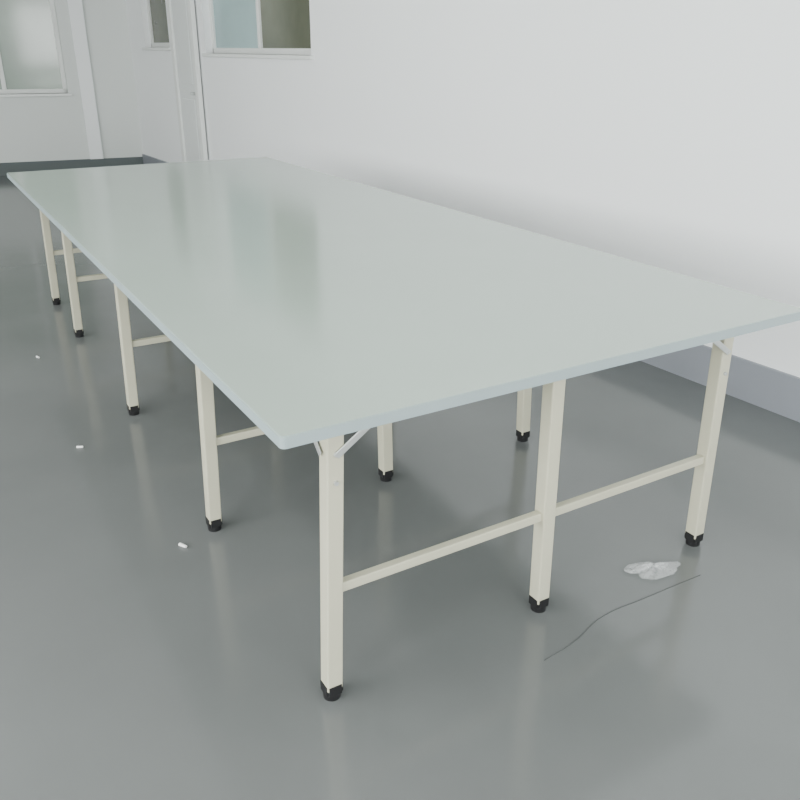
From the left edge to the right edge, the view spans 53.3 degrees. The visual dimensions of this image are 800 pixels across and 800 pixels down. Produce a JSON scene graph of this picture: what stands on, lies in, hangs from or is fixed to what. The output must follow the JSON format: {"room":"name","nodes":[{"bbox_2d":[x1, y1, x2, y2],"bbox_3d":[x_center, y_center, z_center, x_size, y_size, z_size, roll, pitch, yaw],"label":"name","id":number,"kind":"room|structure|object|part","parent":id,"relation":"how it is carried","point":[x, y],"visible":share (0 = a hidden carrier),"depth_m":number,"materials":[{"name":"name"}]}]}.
{"room":"textile factory","nodes":[
{"label":"textile factory","id":0,"kind":"room"},
{"bbox_2d":[0,0,142,162],"bbox_3d":[-6.435,-3.893,8.626,6.744,3.000,0.200,-10,26,-22],"label":"wall","id":1,"kind":"structure","parent":0,"point":[42,128],"depth_m":9.80,"materials":[{"name":"white paint"}]},
{"bbox_2d":[0,0,67,93],"bbox_3d":[-5.048,-4.359,9.111,2.100,1.620,0.060,-10,26,-22],"label":"window","id":2,"kind":"structure","parent":1,"relation":"in","point":[52,5],"depth_m":9.50,"materials":[{"name":"glass"}]},
{"bbox_3d":[-4.730,-4.415,9.244,0.050,1.520,0.060,-10,26,-22],"label":"mullion","id":3,"kind":"part","parent":2,"relation":"part of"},
{"bbox_3d":[-4.411,-4.472,9.377,0.680,1.600,0.012,-10,26,-22],"label":"pane","id":4,"kind":"part","parent":2,"relation":"part of","materials":[{"name":"glass"}]},
{"bbox_3d":[-5.053,-3.640,9.426,2.100,0.050,0.060,-10,26,-22],"label":"frame bottom","id":5,"kind":"part","parent":2,"relation":"part of","materials":[{"name":"white metal"}]},
{"bbox_2d":[0,93,71,96],"bbox_3d":[-5.026,-3.579,9.388,2.180,0.030,0.130,-10,26,-22],"label":"sill","id":6,"kind":"structure","parent":1,"relation":"attached to","point":[34,94],"depth_m":9.60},
{"bbox_2d":[0,157,142,175],"bbox_3d":[-6.399,-2.549,9.110,6.744,0.150,0.015,-10,26,-22],"label":"baseboard","id":7,"kind":"structure","parent":1,"relation":"attached to","point":[5,168],"depth_m":10.01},
{"bbox_2d":[67,0,103,158],"bbox_3d":[-3.842,-4.367,9.557,0.160,2.850,0.050,-10,26,-22],"label":"trim","id":8,"kind":"structure","parent":1,"relation":"attached to","point":[75,8],"depth_m":9.73,"materials":[{"name":"paint"}]},
{"bbox_2d":[0,175,799,799],"bbox_3d":[-2.504,-0.041,3.776,8.100,0.102,16.000,-13,27,-28],"label":"floor","id":9,"kind":"structure","parent":0,"point":[136,663],"depth_m":2.30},
{"bbox_2d":[7,157,799,701],"bbox_3d":[-0.565,-0.429,3.597,1.610,0.780,3.990,-13,27,-28],"label":"table","id":10,"kind":"object","parent":9,"relation":"on","point":[325,307],"visible":1,"depth_m":2.35,"materials":[{"name":"laminate"}]},
{"bbox_3d":[-2.099,-0.950,4.754,0.063,0.724,0.041,-13,27,-28],"label":"leg","id":11,"kind":"part","parent":10,"relation":"part of","materials":[{"name":"beige metal"}]},
{"bbox_3d":[-1.741,-0.709,4.212,0.063,0.724,0.041,-13,27,-28],"label":"leg","id":12,"kind":"part","parent":10,"relation":"part of","materials":[{"name":"beige metal"}]},
{"bbox_3d":[-1.137,-0.302,3.295,0.063,0.724,0.041,-13,27,-28],"label":"leg","id":13,"kind":"part","parent":10,"relation":"part of","materials":[{"name":"beige metal"}]},
{"bbox_3d":[-0.598,0.062,2.475,0.063,0.724,0.041,-13,27,-28],"label":"leg","id":14,"kind":"part","parent":10,"relation":"part of","materials":[{"name":"beige metal"}]},
{"bbox_3d":[-0.154,0.362,1.801,0.063,0.724,0.041,-13,27,-28],"label":"leg","id":15,"kind":"part","parent":10,"relation":"part of","materials":[{"name":"beige metal"}]},
{"bbox_3d":[-0.057,-0.066,2.775,0.059,0.724,0.041,-13,27,-28],"label":"leg","id":16,"kind":"part","parent":10,"relation":"part of","materials":[{"name":"beige metal"}]},
{"bbox_3d":[0.487,-0.195,3.076,0.071,0.724,0.041,-13,27,-28],"label":"leg","id":17,"kind":"part","parent":10,"relation":"part of","materials":[{"name":"beige metal"}]},
{"bbox_3d":[0.387,0.234,2.101,0.059,0.724,0.041,-13,27,-28],"label":"leg","id":18,"kind":"part","parent":10,"relation":"part of","materials":[{"name":"beige metal"}]},
{"bbox_3d":[0.931,0.105,2.402,0.071,0.724,0.041,-13,27,-28],"label":"leg","id":19,"kind":"part","parent":10,"relation":"part of","materials":[{"name":"beige metal"}]},
{"bbox_2d":[125,0,799,376],"bbox_3d":[0.661,-2.015,4.467,0.200,3.000,14.188,-15,28,-30],"label":"wall","id":20,"kind":"structure","parent":0,"point":[663,134],"depth_m":4.20,"materials":[{"name":"paint"}]},
{"bbox_2d":[142,47,170,50],"bbox_3d":[-2.730,-4.000,9.089,0.130,0.030,0.960,-15,28,-30],"label":"sill","id":21,"kind":"structure","parent":20,"relation":"attached to","point":[143,48],"depth_m":9.02,"materials":[{"name":"white"}]},
{"bbox_2d":[146,0,169,47],"bbox_3d":[-2.672,-4.531,8.894,0.060,1.100,0.880,-15,28,-30],"label":"window","id":22,"kind":"structure","parent":20,"relation":"in","point":[147,1],"depth_m":9.13,"materials":[{"name":"glass"}]},
{"bbox_3d":[-2.672,-4.531,8.894,0.012,1.080,0.860,-15,28,-30],"label":"pane","id":23,"kind":"part","parent":22,"relation":"part of","materials":[{"name":"glass"}]},
{"bbox_3d":[-2.676,-4.051,9.105,0.060,0.050,0.880,-15,28,-30],"label":"frame bottom","id":24,"kind":"part","parent":22,"relation":"part of","materials":[{"name":"white"}]},
{"bbox_2d":[166,0,185,161],"bbox_3d":[-2.412,-3.430,8.655,0.049,2.180,0.082,-13,27,-28],"label":"door jamb","id":25,"kind":"object","parent":20,"relation":"attached to","point":[169,11],"depth_m":8.61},
{"bbox_2d":[171,0,200,161],"bbox_3d":[-2.243,-3.416,8.376,0.074,1.980,0.541,-13,27,-28],"label":"door","id":26,"kind":"structure","parent":20,"relation":"in","point":[180,12],"depth_m":8.36,"materials":[{"name":"paint"}]},
{"bbox_3d":[-2.242,-3.722,8.241,0.012,0.850,0.360,-15,28,-30],"label":"panel","id":27,"kind":"part","parent":26,"relation":"part of","materials":[{"name":"paint"}]},
{"bbox_3d":[-2.248,-2.853,8.623,0.012,0.750,0.360,-15,28,-30],"label":"panel","id":28,"kind":"part","parent":26,"relation":"part of","materials":[{"name":"paint"}]},
{"bbox_2d":[187,0,207,160],"bbox_3d":[-2.071,-3.220,8.181,0.049,2.180,0.081,-13,27,-28],"label":"door jamb","id":29,"kind":"object","parent":20,"relation":"attached to","point":[190,3],"depth_m":8.13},
{"bbox_2d":[202,53,313,59],"bbox_3d":[-1.281,-3.060,7.098,0.130,0.030,2.330,-15,28,-30],"label":"sill","id":30,"kind":"structure","parent":20,"relation":"attached to","point":[304,57],"depth_m":6.88,"materials":[{"name":"white"}]},
{"bbox_2d":[209,0,310,54],"bbox_3d":[-1.223,-3.614,6.894,0.064,1.150,2.250,-15,28,-30],"label":"window","id":31,"kind":"structure","parent":20,"relation":"in","point":[211,10],"depth_m":7.00,"materials":[{"name":"glass"}]},
{"bbox_3d":[-1.533,-3.805,7.323,0.012,1.130,1.105,-15,28,-30],"label":"pane","id":32,"kind":"part","parent":31,"relation":"part of","materials":[{"name":"clear glass"}]},
{"bbox_3d":[-1.223,-3.614,6.894,0.062,1.050,0.052,-13,27,-28],"label":"mullion","id":33,"kind":"part","parent":31,"relation":"part of","materials":[{"name":"white"}]},
{"bbox_3d":[-1.227,-3.111,7.115,0.060,0.050,2.250,-15,28,-30],"label":"frame bottom","id":34,"kind":"part","parent":31,"relation":"part of","materials":[{"name":"white"}]},
{"bbox_3d":[-0.914,-3.424,6.464,0.012,1.130,1.105,-15,28,-30],"label":"pane","id":35,"kind":"part","parent":31,"relation":"part of","materials":[{"name":"glass"}]},
{"bbox_2d":[142,154,799,421],"bbox_3d":[0.561,-0.703,4.978,0.018,0.185,14.189,-15,28,-30],"label":"baseboard","id":36,"kind":"structure","parent":20,"relation":"attached to","point":[776,391],"depth_m":3.59,"materials":[{"name":"paint"}]}
]}

